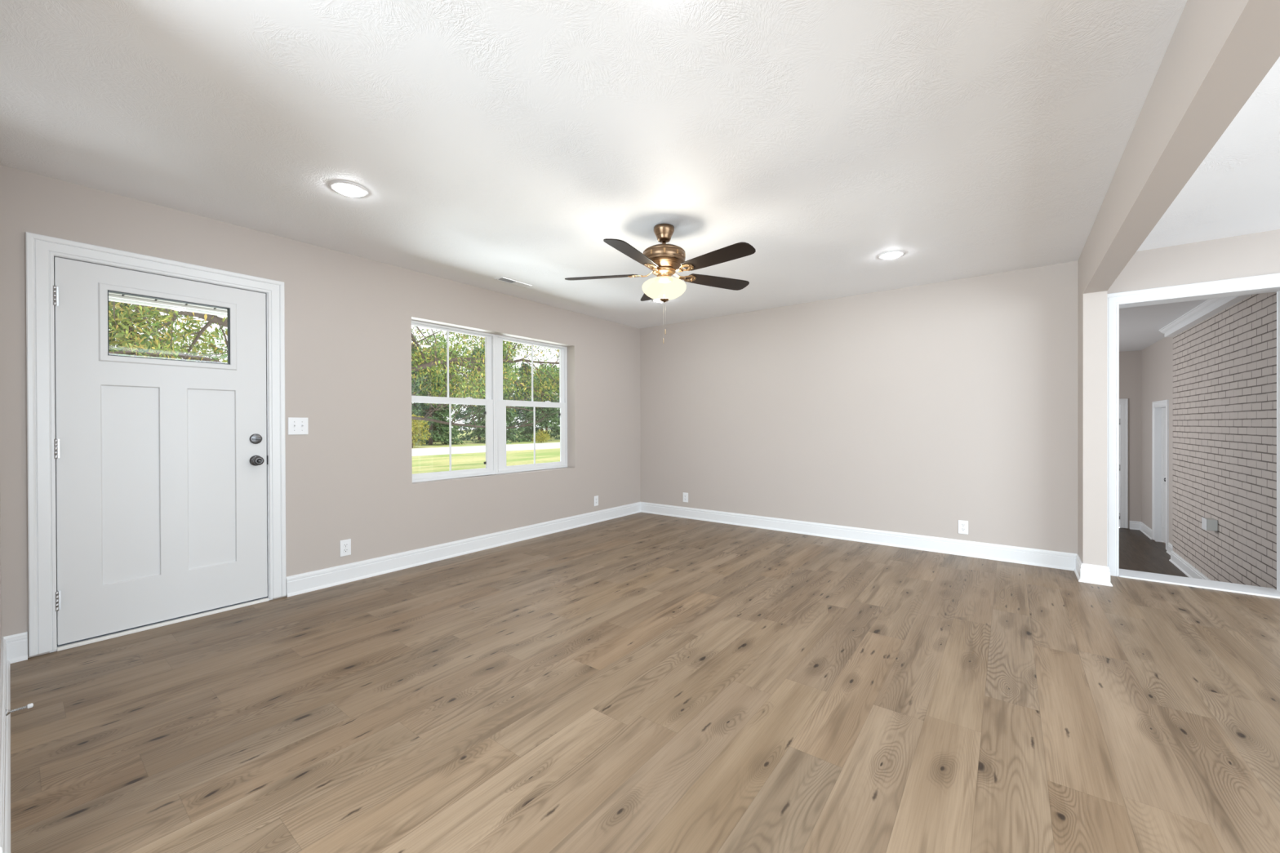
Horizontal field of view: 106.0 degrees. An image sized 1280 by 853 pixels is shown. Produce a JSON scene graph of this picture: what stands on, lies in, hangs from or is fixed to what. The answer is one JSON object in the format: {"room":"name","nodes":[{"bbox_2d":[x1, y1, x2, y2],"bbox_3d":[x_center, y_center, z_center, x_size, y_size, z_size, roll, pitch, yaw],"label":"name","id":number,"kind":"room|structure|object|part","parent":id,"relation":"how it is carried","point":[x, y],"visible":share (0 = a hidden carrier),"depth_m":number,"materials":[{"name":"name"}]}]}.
{"room":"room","nodes":[
{"label":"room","id":0,"kind":"room"},
{"bbox_2d":[0,506,1,663],"bbox_3d":[-2.417,-0.058,1.731,1.942,2.460,0.130,0,0,37],"label":"wall","id":1,"kind":"structure","parent":0,"point":[0,507],"depth_m":2.26,"materials":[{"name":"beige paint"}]},
{"bbox_2d":[5,702,33,716],"bbox_3d":[-2.423,1.103,1.885,0.026,0.026,0.066,0,0,37],"label":"door stop","id":2,"kind":"object","parent":1,"relation":"attached to","point":[29,705],"visible":0.99,"depth_m":1.88,"materials":[{"name":"silver metal"}]},
{"bbox_2d":[0,164,640,657],"bbox_3d":[-2.632,0.237,3.178,0.160,3.060,8.842,0,0,37],"label":"wall","id":3,"kind":"structure","parent":0,"point":[348,317],"depth_m":3.65,"materials":[{"name":"beige paint"}]},
{"bbox_2d":[25,231,286,656],"bbox_3d":[-2.758,0.087,2.866,0.020,2.138,1.090,0,0,37],"label":"trim","id":4,"kind":"structure","parent":3,"relation":"attached to","point":[40,250],"depth_m":2.50,"materials":[{"name":"white wood"}]},
{"bbox_2d":[48,255,272,653],"bbox_3d":[-2.801,0.128,2.896,0.235,2.081,0.952,0,0,37],"label":"door","id":5,"kind":"structure","parent":3,"relation":"in","point":[162,465],"depth_m":2.81,"materials":[{"name":"white paint"}]},
{"bbox_3d":[-2.773,-0.574,2.868,0.008,0.428,0.594,0,0,37],"label":"lite frame","id":6,"kind":"part","parent":5,"relation":"part of","materials":[{"name":"white paint"}]},
{"bbox_3d":[-2.505,0.225,3.162,0.074,0.069,0.069,0,0,37],"label":"knob","id":7,"kind":"part","parent":5,"relation":"part of","materials":[{"name":"grey metal"}]},
{"bbox_2d":[108,292,226,316],"bbox_3d":[-3.830,-1.180,3.423,2.040,0.200,3.988,0,0,37],"label":"porch roof","id":8,"kind":"structure","parent":3,"relation":"attached to","point":[112,296],"depth_m":4.37,"materials":[{"name":"white paint"}]},
{"bbox_2d":[288,417,308,435],"bbox_3d":[-2.377,-0.003,3.361,0.023,0.120,0.120,0,0,37],"label":"light switch","id":9,"kind":"object","parent":3,"relation":"attached to","point":[296,426],"visible":1,"depth_m":3.36,"materials":[{"name":"white plastic"}]},
{"bbox_2d":[0,502,640,852],"bbox_3d":[-0.798,1.092,3.844,1.942,0.134,5.182,0,0,37],"label":"baseboard","id":10,"kind":"structure","parent":3,"relation":"attached to","point":[14,648],"depth_m":3.64,"materials":[{"name":"white wood"}]},
{"bbox_2d":[339,538,351,556],"bbox_3d":[-2.199,0.906,3.605,0.008,0.120,0.074,0,0,37],"label":"wall outlet","id":11,"kind":"object","parent":3,"relation":"attached to","point":[345,545],"visible":1,"depth_m":3.60,"materials":[{"name":"white plastic"}]},
{"bbox_2d":[342,542,348,547],"bbox_3d":[-2.197,0.886,3.603,0.003,0.029,0.034,0,0,37],"label":"socket","id":12,"kind":"object","parent":11,"relation":"attached to","point":[344,544],"depth_m":3.60,"materials":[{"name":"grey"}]},
{"bbox_2d":[342,548,348,552],"bbox_3d":[-2.197,0.925,3.604,0.003,0.029,0.034,0,0,37],"label":"socket","id":13,"kind":"object","parent":11,"relation":"attached to","point":[344,550],"depth_m":3.60,"materials":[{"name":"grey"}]},
{"bbox_2d":[411,320,567,482],"bbox_3d":[-1.434,-0.220,4.846,0.054,1.395,1.890,0,0,37],"label":"window","id":14,"kind":"structure","parent":3,"relation":"in","point":[495,411],"depth_m":4.80,"materials":[{"name":"white plastic"}]},
{"bbox_3d":[-1.745,-0.564,4.464,0.024,0.666,0.857,0,0,37],"label":"sash","id":15,"kind":"part","parent":14,"relation":"part of","materials":[{"name":"white plastic"}]},
{"bbox_3d":[-1.722,0.096,4.449,0.029,0.725,0.859,0,0,37],"label":"sash","id":16,"kind":"part","parent":14,"relation":"part of","materials":[{"name":"white plastic"}]},
{"bbox_3d":[-1.170,-0.568,5.215,0.024,0.666,0.928,0,0,37],"label":"sash","id":17,"kind":"part","parent":14,"relation":"part of","materials":[{"name":"white plastic"}]},
{"bbox_3d":[-1.147,0.091,5.201,0.029,0.725,0.930,0,0,37],"label":"sash","id":18,"kind":"part","parent":14,"relation":"part of","materials":[{"name":"white plastic"}]},
{"bbox_2d":[594,495,598,506],"bbox_3d":[-0.525,0.892,5.790,0.008,0.120,0.074,0,0,37],"label":"wall outlet","id":19,"kind":"object","parent":3,"relation":"attached to","point":[596,498],"visible":1,"depth_m":5.79,"materials":[{"name":"white plastic"}]},
{"bbox_2d":[0,0,1279,328],"bbox_3d":[0.619,-1.319,0.678,8.442,0.050,8.842,0,0,37],"label":"ceiling","id":20,"kind":"structure","parent":0,"point":[487,140],"depth_m":2.09,"materials":[{"name":"white paint"}]},
{"bbox_2d":[328,180,368,197],"bbox_3d":[-1.586,-1.282,2.630,0.188,0.025,0.188,0,0,37],"label":"recessed light","id":21,"kind":"object","parent":20,"relation":"in","point":[344,188],"visible":1,"depth_m":2.60,"materials":[{"name":"white plastic"}]},
{"bbox_2d":[493,275,533,287],"bbox_3d":[-1.133,-1.298,4.343,0.124,0.008,0.344,0,0,37],"label":"ceiling vent","id":22,"kind":"object","parent":20,"relation":"in","point":[505,279],"visible":1,"depth_m":4.33,"materials":[{"name":"white plastic"}]},
{"bbox_2d":[651,298,668,302],"bbox_3d":[0.213,-1.296,4.978,0.188,0.025,0.188,0,0,37],"label":"recessed light","id":23,"kind":"object","parent":20,"relation":"in","point":[653,300],"visible":0.44,"depth_m":4.97,"materials":[{"name":"white plastic"}]},
{"bbox_2d":[564,223,755,343],"bbox_3d":[0.165,-0.921,3.112,1.268,0.759,1.272,0,0,37],"label":"ceiling fan","id":24,"kind":"object","parent":20,"relation":"hanging from","point":[664,260],"visible":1,"depth_m":3.05,"materials":[{"name":"brown wood"}]},
{"bbox_3d":[-0.257,-0.996,3.221,0.496,0.034,0.136,0,0,10],"label":"blade","id":25,"kind":"part","parent":24,"relation":"part of","materials":[{"name":"brown wood"}]},
{"bbox_3d":[-0.040,-0.995,2.777,0.136,0.034,0.496,0,0,28],"label":"blade","id":26,"kind":"part","parent":24,"relation":"part of","materials":[{"name":"brown wood"}]},
{"bbox_3d":[0.097,-0.998,3.565,0.136,0.034,0.496,0,0,-8],"label":"blade","id":27,"kind":"part","parent":24,"relation":"part of","materials":[{"name":"brown wood"}]},
{"bbox_3d":[0.157,-0.897,3.149,0.289,0.129,0.289,0,0,37],"label":"lamp shade","id":28,"kind":"part","parent":24,"relation":"part of","materials":[{"name":"white glass"}]},
{"bbox_3d":[0.534,-0.998,3.334,0.496,0.034,0.136,0,0,-26],"label":"blade","id":29,"kind":"part","parent":24,"relation":"part of","materials":[{"name":"brown wood"}]},
{"bbox_3d":[0.450,-0.996,2.847,0.136,0.034,0.496,0,0,-44],"label":"blade","id":30,"kind":"part","parent":24,"relation":"part of","materials":[{"name":"brown wood"}]},
{"bbox_2d":[877,249,905,259],"bbox_3d":[1.913,-1.296,3.676,0.188,0.025,0.188,0,0,37],"label":"recessed light","id":31,"kind":"object","parent":20,"relation":"in","point":[891,254],"visible":1,"depth_m":3.64,"materials":[{"name":"white plastic"}]},
{"bbox_2d":[1078,0,1279,301],"bbox_3d":[0.892,-1.127,0.350,0.130,0.332,8.652,0,0,37],"label":"ceiling beam","id":32,"kind":"structure","parent":20,"relation":"attached to","point":[1218,53],"depth_m":1.62,"materials":[{"name":"beige paint"}]},
{"bbox_2d":[10,512,1279,852],"bbox_3d":[0.706,1.192,0.627,8.242,0.050,8.842,0,0,37],"label":"floor","id":33,"kind":"structure","parent":0,"point":[639,682],"depth_m":1.98,"materials":[{"name":"brown wood"}]},
{"bbox_2d":[640,229,1279,554],"bbox_3d":[3.327,0.210,4.050,8.242,3.050,0.170,0,0,37],"label":"wall","id":34,"kind":"structure","parent":0,"point":[922,410],"depth_m":4.60,"materials":[{"name":"beige paint"}]},
{"bbox_2d":[683,492,688,502],"bbox_3d":[0.570,0.890,6.053,0.074,0.120,0.008,0,0,37],"label":"wall outlet","id":35,"kind":"object","parent":34,"relation":"attached to","point":[685,495],"visible":1,"depth_m":6.05,"materials":[{"name":"white plastic"}]},
{"bbox_2d":[640,502,1112,586],"bbox_3d":[1.698,1.080,4.974,4.531,0.134,0.353,0,0,37],"label":"baseboard","id":36,"kind":"structure","parent":34,"relation":"attached to","point":[1085,573],"depth_m":4.54,"materials":[{"name":"white wood"}]},
{"bbox_2d":[958,520,968,534],"bbox_3d":[2.873,0.896,4.290,0.074,0.120,0.008,0,0,37],"label":"wall outlet","id":37,"kind":"object","parent":34,"relation":"attached to","point":[962,525],"visible":1,"depth_m":4.29,"materials":[{"name":"white plastic"}]},
{"bbox_2d":[1106,272,1279,576],"bbox_3d":[3.972,0.063,3.435,0.986,2.166,0.020,0,0,37],"label":"trim","id":38,"kind":"structure","parent":34,"relation":"attached to","point":[1267,281],"depth_m":3.69,"materials":[{"name":"white wood"}]},
{"bbox_2d":[1119,286,1279,598],"bbox_3d":[4.039,0.111,3.523,0.846,2.128,0.240,0,0,37],"label":"trim","id":39,"kind":"structure","parent":34,"relation":"attached to","point":[1161,578],"depth_m":3.38,"materials":[{"name":"white wood"}]},
{"bbox_2d":[1078,290,1107,566],"bbox_3d":[3.427,0.083,3.660,0.130,2.128,0.327,0,0,37],"label":"wall","id":40,"kind":"structure","parent":0,"point":[1092,307],"depth_m":3.54,"materials":[{"name":"beige paint"}]},
{"bbox_2d":[1119,350,1141,528],"bbox_3d":[6.851,0.219,8.698,3.500,2.875,0.140,0,0,37],"label":"wall","id":41,"kind":"structure","parent":0,"point":[1130,362],"depth_m":7.77,"materials":[{"name":"beige paint"}]},
{"bbox_2d":[1119,404,1120,528],"bbox_3d":[7.554,0.638,8.147,0.805,2.037,0.144,0,0,37],"label":"door","id":42,"kind":"structure","parent":41,"relation":"in","point":[1119,404],"depth_m":7.89,"materials":[{"name":"white paint"}]},
{"bbox_2d":[1119,398,1128,528],"bbox_3d":[7.513,0.598,8.093,0.947,2.098,0.020,0,0,37],"label":"trim","id":43,"kind":"structure","parent":41,"relation":"attached to","point":[1123,402],"depth_m":7.83,"materials":[{"name":"white wood"}]},
{"bbox_2d":[1119,528,1187,577],"bbox_3d":[5.087,1.696,6.394,3.500,0.050,5.678,0,0,37],"label":"floor","id":44,"kind":"structure","parent":0,"point":[1137,552],"depth_m":6.24,"materials":[{"name":"brown wood"}]},
{"bbox_2d":[1141,336,1173,545],"bbox_3d":[7.302,0.226,6.652,0.160,2.875,2.560,0,0,37],"label":"wall","id":45,"kind":"structure","parent":0,"point":[1157,359],"depth_m":7.17,"materials":[{"name":"beige paint"}]},
{"bbox_2d":[1151,399,1168,550],"bbox_3d":[7.244,0.642,6.724,0.020,2.002,0.820,0,0,37],"label":"trim","id":46,"kind":"structure","parent":45,"relation":"attached to","point":[1162,403],"depth_m":6.83,"materials":[{"name":"white wood"}]},
{"bbox_2d":[1155,406,1167,551],"bbox_3d":[7.305,0.688,6.678,0.166,1.951,0.678,0,0,37],"label":"door","id":47,"kind":"structure","parent":45,"relation":"in","point":[1160,500],"depth_m":6.94,"materials":[{"name":"white paint"}]},
{"bbox_3d":[7.310,0.684,6.674,0.035,1.898,0.632,0,0,37],"label":"panel","id":48,"kind":"part","parent":47,"relation":"part of","materials":[{"name":"white paint"}]},
{"bbox_2d":[1119,298,1208,351],"bbox_3d":[5.108,-1.229,6.423,3.500,0.050,5.778,0,0,37],"label":"ceiling","id":49,"kind":"structure","parent":0,"point":[1140,326],"depth_m":5.51,"materials":[{"name":"white paint"}]},
{"bbox_2d":[1173,291,1276,590],"bbox_3d":[5.606,0.281,4.564,0.150,2.790,3.418,0,0,37],"label":"brick wall","id":50,"kind":"structure","parent":0,"point":[1224,365],"depth_m":4.44,"materials":[{"name":"white brick"}]},
{"bbox_2d":[1129,520,1210,580],"bbox_3d":[6.247,1.604,5.517,0.135,0.134,5.658,0,0,37],"label":"baseboard","id":51,"kind":"structure","parent":50,"relation":"attached to","point":[1184,566],"depth_m":5.80,"materials":[{"name":"white wood"}]},
{"bbox_2d":[1158,294,1251,337],"bbox_3d":[5.512,-1.149,4.646,0.138,0.100,3.428,0,0,37],"label":"trim","id":52,"kind":"structure","parent":50,"relation":"attached to","point":[1209,308],"depth_m":4.88,"materials":[{"name":"white"}]},
{"bbox_2d":[1201,516,1217,531],"bbox_3d":[5.603,0.962,4.746,0.077,0.116,0.132,0,0,37],"label":"electrical box","id":53,"kind":"object","parent":50,"relation":"attached to","point":[1207,524],"visible":1,"depth_m":4.71,"materials":[{"name":"grey metal"}]},
{"bbox_3d":[5.574,0.962,4.768,0.005,0.116,0.132,0,0,37],"label":"plate","id":54,"kind":"part","parent":53,"relation":"part of","materials":[{"name":"white plastic"}]},
{"label":"outside","id":55,"kind":"structure","parent":0,"visible":0},
{"bbox_2d":[412,430,559,474],"bbox_3d":[-45.966,1.706,66.709,145.890,0.300,170.000,0,0,37],"label":"lawn","id":56,"kind":"structure","parent":55,"point":[437,463],"depth_m":24.42,"materials":[{"name":"green plant"}]},
{"bbox_2d":[108,300,227,362],"bbox_3d":[-15.551,-1.736,14.015,6.310,6.812,5.300,0,0,5],"label":"leafy tree","id":57,"kind":"object","parent":56,"relation":"on","point":[113,342],"visible":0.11,"depth_m":13.76,"materials":[{"name":"green plant"}]},
{"bbox_2d":[204,328,227,363],"bbox_3d":[-36.669,-5.167,47.728,8.397,13.539,8.845,0,0,-16],"label":"leafy tree","id":58,"kind":"object","parent":56,"relation":"on","point":[220,331],"visible":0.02,"depth_m":44.37,"materials":[{"name":"green plant"}]},
{"bbox_2d":[108,301,559,428],"bbox_3d":[-5.029,-2.851,12.250,8.369,9.023,17.604,0,0,22],"label":"shade tree","id":59,"kind":"object","parent":56,"relation":"on","point":[418,353],"visible":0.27,"depth_m":10.78,"materials":[{"name":"green plant"}]},
{"bbox_2d":[411,413,432,448],"bbox_3d":[-16.705,0.272,35.519,2.572,2.929,2.634,0,0,37],"label":"leafy bush","id":60,"kind":"object","parent":56,"relation":"on","point":[416,425],"visible":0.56,"depth_m":35.38,"materials":[{"name":"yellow plant"}]},
{"bbox_2d":[411,345,448,442],"bbox_3d":[-22.490,-3.053,48.276,7.099,10.566,7.075,0,0,37],"label":"evergreen tree","id":61,"kind":"object","parent":56,"relation":"on","point":[412,364],"visible":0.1,"depth_m":47.45,"materials":[{"name":"green plant"}]},
{"bbox_2d":[411,367,467,444],"bbox_3d":[-17.881,-1.611,41.279,5.493,7.511,5.628,0,0,37],"label":"evergreen tree","id":62,"kind":"object","parent":56,"relation":"on","point":[442,428],"visible":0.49,"depth_m":40.81,"materials":[{"name":"green plant"}]},
{"bbox_2d":[411,333,474,435],"bbox_3d":[-25.815,-5.213,61.949,7.534,13.456,8.844,0,0,37],"label":"leafy tree","id":63,"kind":"object","parent":56,"relation":"on","point":[431,336],"visible":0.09,"depth_m":61.71,"materials":[{"name":"green plant"}]},
{"bbox_2d":[447,347,506,440],"bbox_3d":[-17.919,-3.423,53.545,6.935,11.131,6.291,0,0,-13],"label":"evergreen tree","id":64,"kind":"object","parent":56,"relation":"on","point":[458,417],"visible":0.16,"depth_m":52.58,"materials":[{"name":"green plant"}]},
{"bbox_2d":[462,368,524,443],"bbox_3d":[-13.491,-1.927,45.262,6.246,8.134,5.781,0,0,37],"label":"evergreen tree","id":65,"kind":"object","parent":56,"relation":"on","point":[481,431],"visible":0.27,"depth_m":45.01,"materials":[{"name":"green plant"}]},
{"bbox_2d":[470,340,519,426],"bbox_3d":[-21.074,-5.969,69.390,8.091,14.881,9.007,0,0,-17],"label":"leafy tree","id":66,"kind":"object","parent":56,"relation":"on","point":[505,366],"visible":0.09,"depth_m":68.39,"materials":[{"name":"green plant"}]},
{"bbox_2d":[506,362,549,438],"bbox_3d":[-14.247,-2.838,59.438,6.047,10.422,7.264,0,0,8],"label":"evergreen tree","id":67,"kind":"object","parent":56,"relation":"on","point":[519,411],"visible":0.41,"depth_m":58.39,"materials":[{"name":"green plant"}]},
{"bbox_2d":[515,376,559,441],"bbox_3d":[-10.325,-1.657,50.251,5.816,7.297,5.200,0,0,-10],"label":"evergreen tree","id":68,"kind":"object","parent":56,"relation":"on","point":[553,427],"visible":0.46,"depth_m":49.78,"materials":[{"name":"green plant"}]},
{"bbox_2d":[518,354,559,431],"bbox_3d":[-14.973,-5.103,76.625,9.281,13.056,8.684,0,0,37],"label":"leafy tree","id":69,"kind":"object","parent":56,"relation":"on","point":[548,368],"visible":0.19,"depth_m":74.68,"materials":[{"name":"green plant"}]},
{"bbox_2d":[531,429,551,442],"bbox_3d":[-9.280,0.955,45.409,1.960,1.412,1.866,0,0,37],"label":"leafy bush","id":70,"kind":"object","parent":56,"relation":"on","point":[541,436],"visible":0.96,"depth_m":45.30,"materials":[{"name":"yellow plant"}]},
{"bbox_2d":[548,386,559,437],"bbox_3d":[-9.058,-3.010,64.322,6.567,10.818,7.402,0,0,37],"label":"evergreen tree","id":71,"kind":"object","parent":56,"relation":"on","point":[557,417],"visible":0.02,"depth_m":64.11,"materials":[{"name":"green plant"}]},
{"bbox_2d":[551,412,559,439],"bbox_3d":[-7.360,-2.075,56.727,7.076,8.541,6.587,0,0,37],"label":"evergreen tree","id":72,"kind":"object","parent":56,"relation":"on","point":[555,433],"visible":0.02,"depth_m":56.02,"materials":[{"name":"green plant"}]},
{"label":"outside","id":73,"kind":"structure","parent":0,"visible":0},
{"bbox_2d":[412,442,559,456],"bbox_3d":[-8.292,1.541,37.852,8.000,0.020,170.000,0,0,37],"label":"road","id":74,"kind":"structure","parent":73,"point":[475,449],"depth_m":33.16,"materials":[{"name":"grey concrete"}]}
]}

